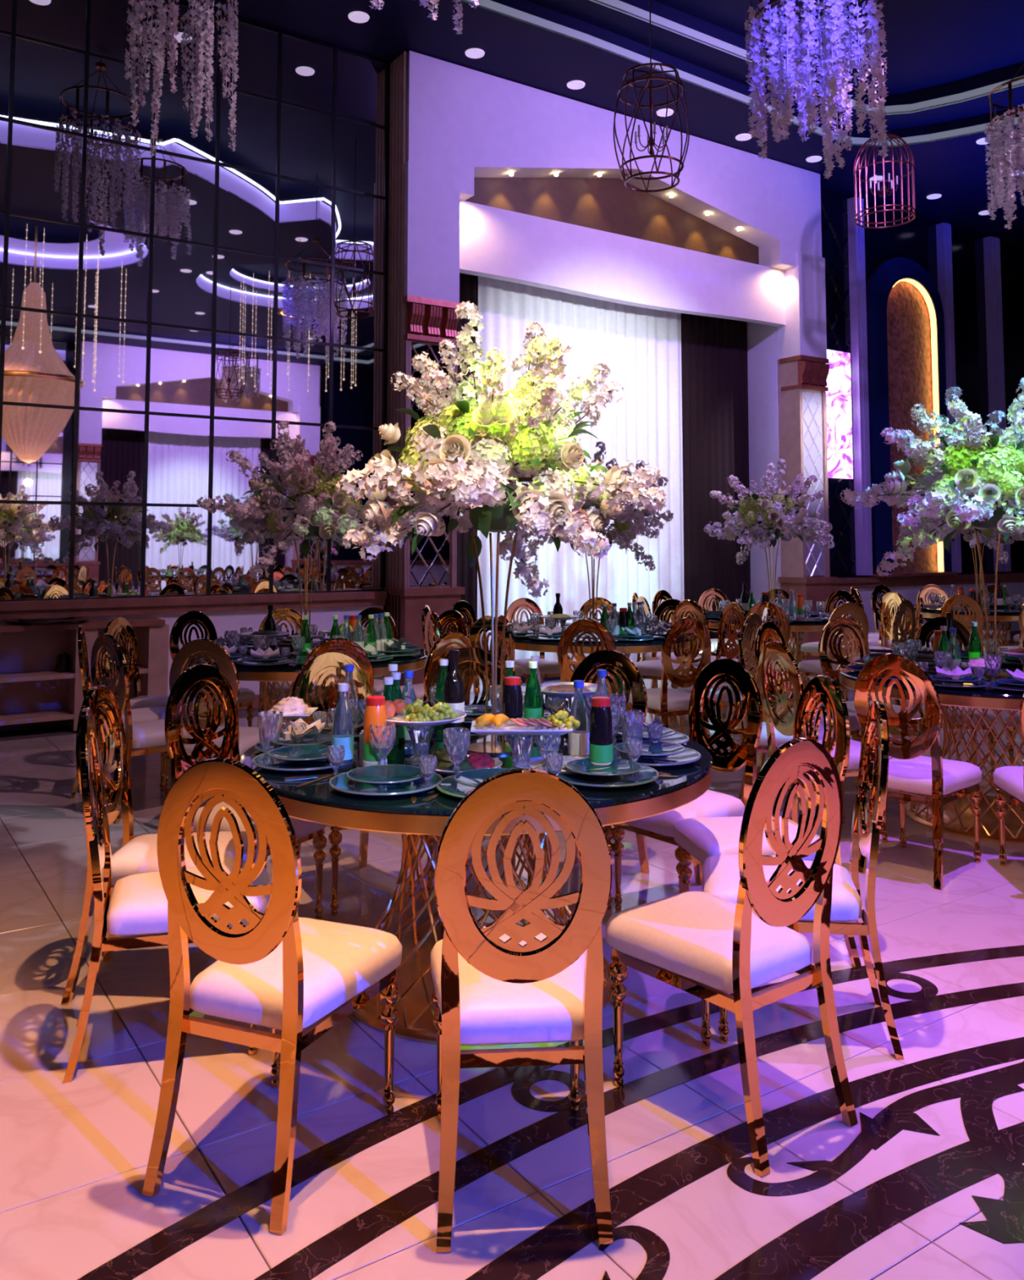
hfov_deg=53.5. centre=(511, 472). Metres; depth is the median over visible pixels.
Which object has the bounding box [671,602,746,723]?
dining chair
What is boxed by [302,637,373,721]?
dining chair
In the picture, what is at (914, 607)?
charger plate
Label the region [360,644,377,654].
folded napkin
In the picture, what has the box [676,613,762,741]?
dining chair
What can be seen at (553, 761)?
glass
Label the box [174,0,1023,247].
ceiling
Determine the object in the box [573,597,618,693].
dining chair
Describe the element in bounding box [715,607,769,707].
dining chair
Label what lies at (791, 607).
water bottle
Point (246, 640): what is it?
goblet
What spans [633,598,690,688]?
dining chair
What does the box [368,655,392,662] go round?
charger plate
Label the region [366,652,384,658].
plate
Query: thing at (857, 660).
charger plate
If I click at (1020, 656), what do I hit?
bowl
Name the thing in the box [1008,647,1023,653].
salad
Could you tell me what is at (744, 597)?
wine bottle
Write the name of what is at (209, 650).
dining chair
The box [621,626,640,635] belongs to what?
folded napkin
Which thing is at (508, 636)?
dining chair
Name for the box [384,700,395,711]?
peach
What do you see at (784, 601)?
goblet
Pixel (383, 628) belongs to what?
water bottle
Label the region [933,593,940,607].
goblet
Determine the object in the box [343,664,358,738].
water bottle
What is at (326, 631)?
platter
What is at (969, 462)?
floral arrangement
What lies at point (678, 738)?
charger plate
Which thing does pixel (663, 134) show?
candle
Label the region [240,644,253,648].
charger plate
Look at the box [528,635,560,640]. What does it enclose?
charger plate
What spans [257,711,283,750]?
tumbler
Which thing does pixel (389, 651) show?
plate
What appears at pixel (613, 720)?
goblet
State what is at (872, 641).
dining chair
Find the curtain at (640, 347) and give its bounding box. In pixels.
[476,275,684,670]
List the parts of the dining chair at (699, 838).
leg, seat frame, seat, leg, leg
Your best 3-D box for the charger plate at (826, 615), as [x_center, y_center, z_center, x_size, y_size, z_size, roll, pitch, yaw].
[3.109,1.381,9.720,0.332,0.022,0.333,3,-5,-33]
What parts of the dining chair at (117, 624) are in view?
leg, leg, seat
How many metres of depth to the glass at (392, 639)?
6.57 m
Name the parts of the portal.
niche panel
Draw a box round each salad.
[248,630,279,635]
[272,696,311,715]
[433,747,473,771]
[467,751,494,768]
[533,755,588,770]
[547,613,569,617]
[966,657,985,666]
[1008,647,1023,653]
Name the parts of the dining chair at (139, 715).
leg, leg, seat, leg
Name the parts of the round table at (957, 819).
glass, lattice rod, lattice rod, lattice rod, lattice rod, lattice rod, lattice rod, lattice rod, lattice rod, lattice rod, lattice rod, lattice rod, lattice rod, lattice rod, lattice rod, plate, lattice rod, lattice rod, lattice rod, lattice rod, lattice rod, lattice rod, lattice rod, lattice rod, lattice rod, lattice rod, lattice rod, lattice rod, lattice rod, lattice rod, lattice rod, lattice rod, lattice rod, lattice rod, lattice rod, lattice rod, lattice rod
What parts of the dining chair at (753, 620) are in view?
leg, seat, seat frame, leg, leg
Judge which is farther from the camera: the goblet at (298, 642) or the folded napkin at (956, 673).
the goblet at (298, 642)
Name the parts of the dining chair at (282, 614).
leg, leg, seat frame, seat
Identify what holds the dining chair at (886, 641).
on the floor
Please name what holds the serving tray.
on the base cabinet
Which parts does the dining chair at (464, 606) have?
seat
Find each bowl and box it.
[240,631,288,651]
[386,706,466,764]
[540,614,578,633]
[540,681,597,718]
[998,648,1023,666]
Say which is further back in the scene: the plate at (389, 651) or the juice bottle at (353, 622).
the juice bottle at (353, 622)
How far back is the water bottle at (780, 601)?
9.62 m
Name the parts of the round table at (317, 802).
lattice rod, lattice rod, lattice rod, lattice rod, lattice rod, lattice rod, lattice rod, lattice rod, lattice rod, lattice rod, lattice rod, lattice rod, lattice rod, lattice rod, lattice rod, lattice rod, lattice rod, lattice rod, lattice rod, lattice rod, lattice rod, lattice rod, lattice rod, lattice rod, lattice rod, glass, plate, lattice rod, lattice rod, lattice rod, lattice rod, lattice rod, lattice rod, lattice rod, lattice rod, lattice rod, lattice rod, lattice rod, lattice rod, lattice rod, lattice rod, lattice rod, lattice rod, lattice rod, lattice rod, lattice rod, lattice rod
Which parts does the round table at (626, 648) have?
glass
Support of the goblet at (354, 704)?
on the round table at (317, 802)
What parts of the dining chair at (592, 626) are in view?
leg, leg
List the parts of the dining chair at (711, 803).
leg, seat frame, leg, seat, leg, leg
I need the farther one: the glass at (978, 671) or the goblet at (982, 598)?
the goblet at (982, 598)
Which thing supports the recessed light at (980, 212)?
in the ceiling
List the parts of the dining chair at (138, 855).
leg, leg, seat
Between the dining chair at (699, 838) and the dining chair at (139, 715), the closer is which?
the dining chair at (699, 838)
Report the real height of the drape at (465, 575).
4.858 m
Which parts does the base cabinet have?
panel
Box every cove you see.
[489,0,1023,139]
[617,0,1023,106]
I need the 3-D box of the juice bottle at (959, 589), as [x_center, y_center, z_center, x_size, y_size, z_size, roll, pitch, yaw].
[5.017,1.393,11.377,0.076,0.228,0.076,3,-5,-33]
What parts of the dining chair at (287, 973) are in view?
leg, leg, leg, seat frame, seat, leg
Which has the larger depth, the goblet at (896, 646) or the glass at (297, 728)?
the goblet at (896, 646)
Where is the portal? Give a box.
[383,50,837,685]
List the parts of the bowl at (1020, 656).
platter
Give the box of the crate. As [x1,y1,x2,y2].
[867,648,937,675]
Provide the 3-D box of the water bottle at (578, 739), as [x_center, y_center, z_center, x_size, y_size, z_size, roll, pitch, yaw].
[0.218,0.810,3.313,0.070,0.265,0.071,-4,-6,45]
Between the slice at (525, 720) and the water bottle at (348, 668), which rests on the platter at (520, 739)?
the slice at (525, 720)
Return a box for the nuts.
[542,684,591,692]
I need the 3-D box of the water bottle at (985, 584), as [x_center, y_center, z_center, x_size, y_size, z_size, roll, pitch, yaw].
[5.284,1.371,11.335,0.071,0.265,0.070,3,-5,-33]
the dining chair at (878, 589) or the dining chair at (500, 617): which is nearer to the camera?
the dining chair at (500, 617)
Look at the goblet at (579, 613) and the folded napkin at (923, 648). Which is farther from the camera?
the goblet at (579, 613)
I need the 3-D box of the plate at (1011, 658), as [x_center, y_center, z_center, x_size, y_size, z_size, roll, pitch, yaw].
[3.024,1.099,5.983,0.232,0.021,0.232,-4,-5,42]
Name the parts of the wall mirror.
mirror pane, mirror pane, mirror pane, mirror pane, mirror pane, mirror pane, mirror pane, mirror pane, mirror pane, mirror pane, mirror pane, mirror pane, mirror pane, mirror pane, mirror pane, mirror pane, mirror pane, mirror pane, mirror pane, mirror pane, mirror pane, mirror pane, mirror pane, mirror pane, mirror pane, mirror pane, mirror pane, mirror pane, mirror pane, mirror pane, mirror pane, mirror pane, mirror pane, mirror pane, mirror pane, mirror pane, mirror pane, mirror pane, mirror pane, mirror pane, mirror pane, mirror pane, mirror pane, mirror pane, mirror pane, mirror pane, mirror pane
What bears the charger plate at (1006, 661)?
on the round table at (957, 819)
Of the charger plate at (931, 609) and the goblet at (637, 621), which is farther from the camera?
the charger plate at (931, 609)
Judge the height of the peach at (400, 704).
0.050 m
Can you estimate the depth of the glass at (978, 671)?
5.06 m
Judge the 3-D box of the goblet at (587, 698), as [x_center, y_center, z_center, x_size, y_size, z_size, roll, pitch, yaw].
[0.302,0.897,3.736,0.083,0.152,0.083,3,-5,-38]
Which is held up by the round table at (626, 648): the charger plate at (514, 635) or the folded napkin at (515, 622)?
the charger plate at (514, 635)
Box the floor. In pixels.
[0,639,1023,1279]
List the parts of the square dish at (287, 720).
platter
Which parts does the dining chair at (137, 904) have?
leg, leg, seat frame, seat, leg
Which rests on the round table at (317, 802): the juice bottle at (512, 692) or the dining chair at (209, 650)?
the juice bottle at (512, 692)
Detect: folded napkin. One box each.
[222,644,237,653]
[250,647,279,658]
[282,718,325,740]
[284,632,300,639]
[305,646,315,653]
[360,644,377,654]
[382,640,404,649]
[391,637,407,644]
[511,620,527,627]
[513,623,533,631]
[538,626,561,635]
[542,702,547,710]
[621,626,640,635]
[643,719,665,728]
[651,624,668,632]
[660,622,673,627]
[862,653,874,664]
[920,645,930,650]
[935,665,971,679]
[959,648,968,654]
[1005,668,1023,680]
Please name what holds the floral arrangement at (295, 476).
on the round table at (282, 673)
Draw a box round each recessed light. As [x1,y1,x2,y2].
[347,11,368,23]
[464,48,484,58]
[566,80,585,89]
[656,108,673,116]
[734,133,751,141]
[805,155,822,162]
[869,176,882,180]
[926,194,941,199]
[975,137,986,144]
[977,210,992,215]
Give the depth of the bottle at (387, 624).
6.60 m
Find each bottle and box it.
[264,604,275,651]
[299,615,311,657]
[329,615,340,639]
[331,683,353,769]
[341,615,351,640]
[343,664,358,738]
[348,615,356,640]
[352,614,364,647]
[362,695,386,766]
[365,614,376,650]
[373,613,381,653]
[378,613,386,653]
[382,676,398,759]
[384,612,391,648]
[388,663,397,676]
[391,671,405,751]
[401,670,416,748]
[434,658,448,729]
[443,649,464,729]
[502,660,514,690]
[502,676,522,742]
[524,661,542,719]
[530,655,543,715]
[552,593,562,626]
[568,680,589,756]
[588,696,613,764]
[594,669,610,703]
[600,603,608,626]
[610,603,618,636]
[618,608,628,634]
[626,602,634,630]
[631,602,639,617]
[636,601,644,634]
[640,601,646,634]
[740,583,748,615]
[747,590,755,611]
[760,591,768,613]
[776,591,783,606]
[787,589,795,616]
[795,594,804,617]
[933,630,941,667]
[937,626,948,675]
[946,612,957,640]
[946,627,961,670]
[949,584,956,608]
[956,586,964,607]
[968,588,975,608]
[968,622,982,661]
[982,583,989,608]
[995,580,1003,609]
[1002,584,1008,609]
[1022,631,1023,672]
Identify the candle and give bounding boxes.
[633,131,637,143]
[636,124,640,137]
[652,121,656,133]
[661,132,665,144]
[665,125,669,137]
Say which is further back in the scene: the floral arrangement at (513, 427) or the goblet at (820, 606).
the goblet at (820, 606)
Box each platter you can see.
[322,627,364,635]
[470,720,573,768]
[511,755,606,774]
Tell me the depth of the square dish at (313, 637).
6.90 m
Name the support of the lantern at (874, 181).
hanging from the ceiling
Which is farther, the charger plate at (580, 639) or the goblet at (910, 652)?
the charger plate at (580, 639)
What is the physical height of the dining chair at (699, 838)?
0.993 m
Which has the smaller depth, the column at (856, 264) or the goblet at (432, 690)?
the goblet at (432, 690)
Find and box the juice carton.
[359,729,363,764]
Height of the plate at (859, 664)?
0.021 m
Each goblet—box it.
[224,630,237,648]
[227,633,241,653]
[240,627,253,651]
[252,635,266,651]
[275,625,281,648]
[291,635,305,658]
[310,624,317,647]
[327,707,352,733]
[331,635,345,638]
[347,698,359,745]
[359,698,365,723]
[363,632,369,647]
[368,721,395,764]
[374,690,383,696]
[428,685,435,706]
[443,727,470,774]
[488,684,500,714]
[529,615,540,627]
[531,613,541,632]
[534,724,560,769]
[544,617,555,629]
[544,688,565,715]
[573,610,582,618]
[582,694,594,721]
[604,618,616,635]
[608,693,626,708]
[609,703,624,746]
[611,715,614,737]
[632,617,643,627]
[645,613,654,631]
[646,615,657,631]
[719,600,728,611]
[778,604,787,613]
[782,599,788,614]
[802,604,811,617]
[804,600,812,615]
[816,602,825,617]
[892,642,907,654]
[900,646,916,661]
[906,639,921,654]
[928,594,936,606]
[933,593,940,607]
[933,650,951,675]
[937,595,945,608]
[981,596,989,612]
[982,638,998,654]
[983,653,1001,681]
[1004,596,1013,609]
[1012,594,1020,608]
[1019,596,1023,604]
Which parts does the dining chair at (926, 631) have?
leg, seat frame, seat, leg, leg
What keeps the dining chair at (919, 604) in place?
on the floor
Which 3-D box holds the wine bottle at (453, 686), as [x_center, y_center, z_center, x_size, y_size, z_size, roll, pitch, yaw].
[-0.214,0.814,3.747,0.079,0.318,0.078,3,-5,-33]
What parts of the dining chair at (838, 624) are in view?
leg, seat, seat frame, leg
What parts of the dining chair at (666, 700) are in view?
leg, seat, seat frame, leg, leg, leg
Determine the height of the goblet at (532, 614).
0.152 m
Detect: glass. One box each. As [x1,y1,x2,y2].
[216,638,224,644]
[238,645,247,659]
[276,635,284,646]
[280,647,289,664]
[290,722,306,743]
[311,711,326,732]
[317,631,325,642]
[327,745,344,780]
[368,642,376,650]
[386,638,394,648]
[418,755,436,793]
[520,622,527,626]
[522,694,524,710]
[533,624,540,633]
[544,752,563,775]
[625,738,642,761]
[636,626,643,634]
[646,723,662,743]
[917,661,928,672]
[973,666,984,687]
[998,647,1008,665]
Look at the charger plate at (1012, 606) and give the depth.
11.49 m
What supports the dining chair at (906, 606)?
on the floor
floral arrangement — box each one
[196,419,386,655]
[335,301,666,755]
[516,441,674,621]
[703,458,834,617]
[839,377,1023,677]
[919,489,1021,609]
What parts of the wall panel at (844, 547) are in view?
mirror pane, mirror pane, mirror pane, mirror pane, mirror pane, mirror pane, mirror pane, mirror pane, mirror pane, mirror pane, mirror pane, mirror pane, mirror pane, mirror pane, mirror pane, mirror pane, mirror pane, mirror pane, mirror pane, mirror pane, mirror pane, mirror pane, mirror pane, mirror pane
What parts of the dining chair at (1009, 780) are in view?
leg, seat, seat frame, leg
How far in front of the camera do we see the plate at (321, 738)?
3.53 m
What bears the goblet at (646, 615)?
on the round table at (626, 648)
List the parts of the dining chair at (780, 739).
leg, leg, seat frame, seat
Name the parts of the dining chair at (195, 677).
leg, leg, seat, seat frame, leg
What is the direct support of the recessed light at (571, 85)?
in the ceiling
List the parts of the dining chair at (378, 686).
seat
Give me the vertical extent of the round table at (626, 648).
0.770 m
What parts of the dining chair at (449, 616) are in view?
seat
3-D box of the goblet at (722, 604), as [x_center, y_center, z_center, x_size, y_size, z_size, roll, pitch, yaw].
[2.064,1.329,9.912,0.083,0.152,0.083,3,-5,-33]
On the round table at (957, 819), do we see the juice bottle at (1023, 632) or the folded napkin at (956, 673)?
the juice bottle at (1023, 632)
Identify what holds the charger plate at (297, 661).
on the round table at (282, 673)
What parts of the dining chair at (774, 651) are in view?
leg, leg, seat, leg, seat frame, leg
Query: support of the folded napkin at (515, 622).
on the plate
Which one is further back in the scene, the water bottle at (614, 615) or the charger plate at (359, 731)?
the water bottle at (614, 615)
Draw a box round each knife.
[295,773,333,787]
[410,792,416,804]
[658,774,677,777]
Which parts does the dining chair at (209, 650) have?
leg, seat, leg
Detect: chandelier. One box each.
[124,0,239,156]
[368,0,479,35]
[744,0,888,179]
[983,63,1023,229]
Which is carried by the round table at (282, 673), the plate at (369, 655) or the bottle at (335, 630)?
the bottle at (335, 630)
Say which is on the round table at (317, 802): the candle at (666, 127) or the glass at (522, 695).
the glass at (522, 695)
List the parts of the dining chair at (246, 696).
seat, seat frame, leg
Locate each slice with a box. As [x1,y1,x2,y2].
[510,718,528,727]
[515,717,534,726]
[522,718,537,725]
[528,717,542,724]
[534,718,552,727]
[540,717,552,724]
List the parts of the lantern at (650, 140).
candle arm, candle arm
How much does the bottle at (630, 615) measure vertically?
0.265 m
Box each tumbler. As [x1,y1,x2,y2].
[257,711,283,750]
[619,711,644,742]
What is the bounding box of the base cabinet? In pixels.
[0,617,168,731]
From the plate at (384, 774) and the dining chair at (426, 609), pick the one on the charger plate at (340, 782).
the plate at (384, 774)
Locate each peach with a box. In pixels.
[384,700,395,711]
[384,702,395,718]
[393,698,406,714]
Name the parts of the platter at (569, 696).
platter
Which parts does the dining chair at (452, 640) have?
leg, leg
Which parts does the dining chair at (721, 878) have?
leg, seat, seat frame, leg, leg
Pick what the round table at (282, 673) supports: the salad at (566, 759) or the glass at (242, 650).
the glass at (242, 650)
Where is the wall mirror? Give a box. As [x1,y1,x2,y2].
[0,0,389,601]
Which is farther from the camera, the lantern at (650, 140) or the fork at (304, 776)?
the lantern at (650, 140)
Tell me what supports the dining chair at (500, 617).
on the floor
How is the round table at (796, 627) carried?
on the floor
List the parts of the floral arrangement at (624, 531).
stand leg, stand leg, stand leg, stand leg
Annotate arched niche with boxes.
[865,257,957,577]
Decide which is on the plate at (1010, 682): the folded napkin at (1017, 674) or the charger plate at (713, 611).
the folded napkin at (1017, 674)
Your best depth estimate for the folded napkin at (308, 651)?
5.98 m
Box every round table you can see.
[187,644,428,730]
[238,723,712,1046]
[513,631,696,723]
[692,613,857,705]
[838,662,1023,844]
[914,605,1018,647]
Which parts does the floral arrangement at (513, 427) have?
stem, stem, stem, stem, stem, stem, stem, stand leg, stand leg, stand leg, stand leg, stem, stem, stem, stem, stem, stem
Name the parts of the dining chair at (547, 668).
seat, seat frame, leg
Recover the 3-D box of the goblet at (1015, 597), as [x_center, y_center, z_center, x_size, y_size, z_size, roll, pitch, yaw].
[5.571,1.421,11.228,0.083,0.152,0.083,3,-5,-33]
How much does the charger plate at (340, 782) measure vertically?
0.022 m
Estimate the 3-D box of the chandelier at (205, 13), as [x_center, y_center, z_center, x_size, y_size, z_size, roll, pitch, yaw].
[-2.498,-3.505,7.726,0.772,2.170,0.794,-2,-4,26]
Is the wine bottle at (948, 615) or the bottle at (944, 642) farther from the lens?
the wine bottle at (948, 615)
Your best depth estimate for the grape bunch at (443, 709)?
3.31 m
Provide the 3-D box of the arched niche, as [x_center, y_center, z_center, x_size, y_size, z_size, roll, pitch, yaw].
[5.754,-0.835,14.717,1.780,4.620,0.225,3,-5,-33]
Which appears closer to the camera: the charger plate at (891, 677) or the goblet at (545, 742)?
the goblet at (545, 742)
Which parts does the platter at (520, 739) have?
platter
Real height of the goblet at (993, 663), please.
0.152 m
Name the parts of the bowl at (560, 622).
platter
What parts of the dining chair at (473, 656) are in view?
leg, leg, leg, leg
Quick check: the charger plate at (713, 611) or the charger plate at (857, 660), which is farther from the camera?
the charger plate at (713, 611)
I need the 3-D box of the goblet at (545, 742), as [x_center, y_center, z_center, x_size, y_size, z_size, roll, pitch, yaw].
[0.111,0.854,3.119,0.083,0.152,0.083,4,-5,-41]
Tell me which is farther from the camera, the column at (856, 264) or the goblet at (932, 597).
the column at (856, 264)
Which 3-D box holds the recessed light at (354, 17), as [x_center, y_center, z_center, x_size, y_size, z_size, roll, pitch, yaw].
[-1.433,-4.261,9.511,0.200,0.012,0.200,3,-5,-33]
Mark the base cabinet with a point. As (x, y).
(32, 690)
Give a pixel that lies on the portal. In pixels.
(490, 176)
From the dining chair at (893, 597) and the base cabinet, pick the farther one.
the dining chair at (893, 597)
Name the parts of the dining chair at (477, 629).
leg, seat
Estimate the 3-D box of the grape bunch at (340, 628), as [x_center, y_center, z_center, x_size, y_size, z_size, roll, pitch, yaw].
[-1.100,1.005,6.689,0.116,0.066,0.084,3,-5,-33]
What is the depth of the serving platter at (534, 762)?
3.20 m
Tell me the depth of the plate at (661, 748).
3.37 m
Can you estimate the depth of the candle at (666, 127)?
8.36 m
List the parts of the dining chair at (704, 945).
leg, leg, seat, seat frame, leg, leg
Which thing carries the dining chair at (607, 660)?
on the floor
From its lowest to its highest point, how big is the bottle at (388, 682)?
0.265 m
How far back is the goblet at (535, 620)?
7.92 m
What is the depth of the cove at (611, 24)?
10.80 m
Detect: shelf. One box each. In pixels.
[0,664,147,683]
[0,708,74,725]
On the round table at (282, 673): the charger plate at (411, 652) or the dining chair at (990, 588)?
the charger plate at (411, 652)
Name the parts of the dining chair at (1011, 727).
leg, seat, seat frame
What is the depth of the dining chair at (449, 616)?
7.54 m
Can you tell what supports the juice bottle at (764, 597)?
on the round table at (796, 627)
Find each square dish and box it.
[268,707,317,733]
[286,635,322,648]
[960,662,990,682]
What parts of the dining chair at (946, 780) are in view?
leg, leg, seat, seat frame, leg, leg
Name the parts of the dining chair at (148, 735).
leg, leg, seat frame, seat, leg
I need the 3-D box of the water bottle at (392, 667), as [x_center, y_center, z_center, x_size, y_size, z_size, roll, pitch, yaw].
[-0.441,0.842,3.762,0.071,0.265,0.070,3,-5,-33]
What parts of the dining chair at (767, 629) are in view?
leg, leg, seat, seat frame, leg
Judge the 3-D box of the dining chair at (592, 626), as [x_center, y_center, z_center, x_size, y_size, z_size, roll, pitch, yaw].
[0.523,1.474,6.949,0.409,0.993,0.565,0,-4,6]
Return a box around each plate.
[197,656,249,663]
[228,653,240,658]
[235,658,293,666]
[240,640,253,645]
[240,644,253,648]
[244,655,284,662]
[251,751,356,771]
[253,742,331,752]
[267,744,329,762]
[270,732,332,746]
[276,640,318,646]
[277,638,291,643]
[288,658,305,665]
[297,655,307,660]
[307,718,363,731]
[320,728,363,737]
[328,772,442,795]
[346,764,422,785]
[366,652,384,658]
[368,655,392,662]
[376,647,412,653]
[384,650,419,657]
[397,643,413,648]
[405,645,421,650]
[435,754,502,775]
[435,774,474,798]
[453,768,512,786]
[463,716,478,723]
[464,704,491,716]
[513,630,535,635]
[513,632,542,637]
[522,709,551,718]
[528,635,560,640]
[534,632,562,637]
[557,764,658,787]
[564,758,642,777]
[573,636,599,642]
[575,634,598,639]
[612,636,654,641]
[613,745,701,766]
[614,740,685,757]
[615,731,688,744]
[616,633,647,638]
[616,727,675,740]
[644,633,683,639]
[645,631,666,635]
[694,613,721,615]
[704,610,721,613]
[706,614,732,618]
[787,611,818,614]
[787,617,822,622]
[810,613,831,616]
[810,617,829,621]
[818,614,855,618]
[844,664,862,671]
[853,659,863,662]
[854,662,865,666]
[880,674,930,681]
[912,604,937,606]
[913,606,940,609]
[922,603,943,606]
[925,608,956,611]
[928,675,978,683]
[931,679,989,688]
[955,608,988,613]
[960,653,983,659]
[985,681,1023,692]
[986,609,1019,613]
[995,678,1023,687]
[1001,658,1022,666]
[1004,656,1020,662]
[1010,604,1022,608]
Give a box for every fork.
[284,772,344,779]
[421,791,443,801]
[657,771,671,775]
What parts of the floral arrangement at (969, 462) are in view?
stem, stem, stand leg, stand leg, stand leg, stand leg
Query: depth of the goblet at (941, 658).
5.25 m
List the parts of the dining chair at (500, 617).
seat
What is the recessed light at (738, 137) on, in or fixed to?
in the ceiling
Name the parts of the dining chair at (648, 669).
seat frame, leg, seat, leg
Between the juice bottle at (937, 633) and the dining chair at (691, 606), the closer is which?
the juice bottle at (937, 633)
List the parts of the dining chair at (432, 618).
seat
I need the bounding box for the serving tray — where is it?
[7,616,92,625]
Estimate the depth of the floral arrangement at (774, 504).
9.80 m
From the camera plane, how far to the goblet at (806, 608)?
9.45 m
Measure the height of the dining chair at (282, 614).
0.993 m
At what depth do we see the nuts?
3.93 m
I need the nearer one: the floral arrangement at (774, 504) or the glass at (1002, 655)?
the glass at (1002, 655)
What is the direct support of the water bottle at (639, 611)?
on the round table at (626, 648)
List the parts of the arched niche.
plum panel, niche sill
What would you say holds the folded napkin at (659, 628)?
on the plate at (654, 633)
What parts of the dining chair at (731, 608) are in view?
leg, seat, leg, leg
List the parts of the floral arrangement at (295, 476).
stem, stem, stem, stand leg, stand leg, stand leg, stand leg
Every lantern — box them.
[613,0,689,192]
[853,47,915,228]
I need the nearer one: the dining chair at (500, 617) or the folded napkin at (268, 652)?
the folded napkin at (268, 652)
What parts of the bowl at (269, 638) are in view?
platter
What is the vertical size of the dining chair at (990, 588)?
0.993 m
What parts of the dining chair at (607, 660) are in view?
leg, leg, leg, leg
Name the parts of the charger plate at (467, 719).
dish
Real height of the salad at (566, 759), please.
0.034 m
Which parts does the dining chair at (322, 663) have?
leg, seat frame, leg, leg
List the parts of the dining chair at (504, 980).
leg, leg, seat, seat frame, leg, leg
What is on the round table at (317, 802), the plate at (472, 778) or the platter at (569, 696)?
the platter at (569, 696)
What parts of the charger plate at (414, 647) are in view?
dish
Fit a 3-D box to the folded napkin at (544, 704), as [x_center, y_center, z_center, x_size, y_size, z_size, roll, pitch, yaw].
[0.138,0.927,4.068,0.163,0.054,0.140,0,-4,-3]
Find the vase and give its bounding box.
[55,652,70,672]
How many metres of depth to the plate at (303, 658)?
6.02 m
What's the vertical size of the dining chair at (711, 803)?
0.993 m
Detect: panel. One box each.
[820,191,855,575]
[826,349,853,479]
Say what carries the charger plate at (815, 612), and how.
on the round table at (796, 627)
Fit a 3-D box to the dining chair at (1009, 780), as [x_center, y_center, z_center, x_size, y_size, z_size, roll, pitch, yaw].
[2.386,1.301,4.468,0.409,0.993,0.565,-1,-4,12]
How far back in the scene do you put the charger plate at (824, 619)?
9.55 m
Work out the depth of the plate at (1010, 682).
5.01 m
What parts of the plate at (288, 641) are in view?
dish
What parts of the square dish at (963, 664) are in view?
platter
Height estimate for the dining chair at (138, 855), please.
0.993 m
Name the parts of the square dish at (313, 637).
platter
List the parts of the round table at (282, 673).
lattice rod, lattice rod, lattice rod, lattice rod, lattice rod, lattice rod, lattice rod, lattice rod, lattice rod, lattice rod, lattice rod, glass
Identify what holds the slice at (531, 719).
on the platter at (520, 739)
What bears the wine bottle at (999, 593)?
on the round table at (1000, 617)
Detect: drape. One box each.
[455,273,476,633]
[680,313,750,656]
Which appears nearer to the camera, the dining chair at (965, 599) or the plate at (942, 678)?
the plate at (942, 678)
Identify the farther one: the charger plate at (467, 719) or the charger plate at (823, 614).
the charger plate at (823, 614)
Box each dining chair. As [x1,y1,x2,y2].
[60,684,258,1004]
[62,706,270,1082]
[70,625,166,798]
[82,633,204,823]
[101,617,195,771]
[142,757,402,1235]
[164,663,327,919]
[168,610,254,726]
[168,638,259,798]
[257,607,315,727]
[290,651,417,915]
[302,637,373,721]
[326,607,396,702]
[382,609,469,699]
[420,614,508,706]
[422,604,479,678]
[422,631,474,706]
[424,610,482,693]
[424,647,515,896]
[430,768,613,1253]
[448,600,523,684]
[468,615,545,702]
[497,622,513,674]
[506,597,568,684]
[524,649,648,909]
[557,617,617,693]
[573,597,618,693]
[604,737,857,1177]
[612,657,762,910]
[624,617,711,738]
[631,592,684,662]
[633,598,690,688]
[636,595,701,688]
[651,590,714,655]
[671,600,737,688]
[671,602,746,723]
[672,675,861,968]
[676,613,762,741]
[697,588,745,653]
[702,700,903,1059]
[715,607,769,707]
[736,629,833,804]
[745,601,790,676]
[754,621,860,787]
[757,640,890,842]
[766,588,795,658]
[798,602,868,689]
[800,590,856,687]
[817,617,919,733]
[841,592,905,692]
[844,600,918,711]
[848,586,879,636]
[850,588,891,647]
[853,653,982,889]
[858,596,922,655]
[871,584,907,637]
[879,591,932,654]
[915,583,947,641]
[915,617,996,784]
[940,594,986,654]
[977,584,1011,645]
[992,693,1023,866]
[997,603,1023,656]
[1004,710,1021,765]
[1013,634,1019,645]
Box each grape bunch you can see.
[338,620,352,631]
[400,695,431,715]
[404,698,439,721]
[430,696,457,719]
[544,705,580,728]
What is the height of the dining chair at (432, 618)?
0.993 m

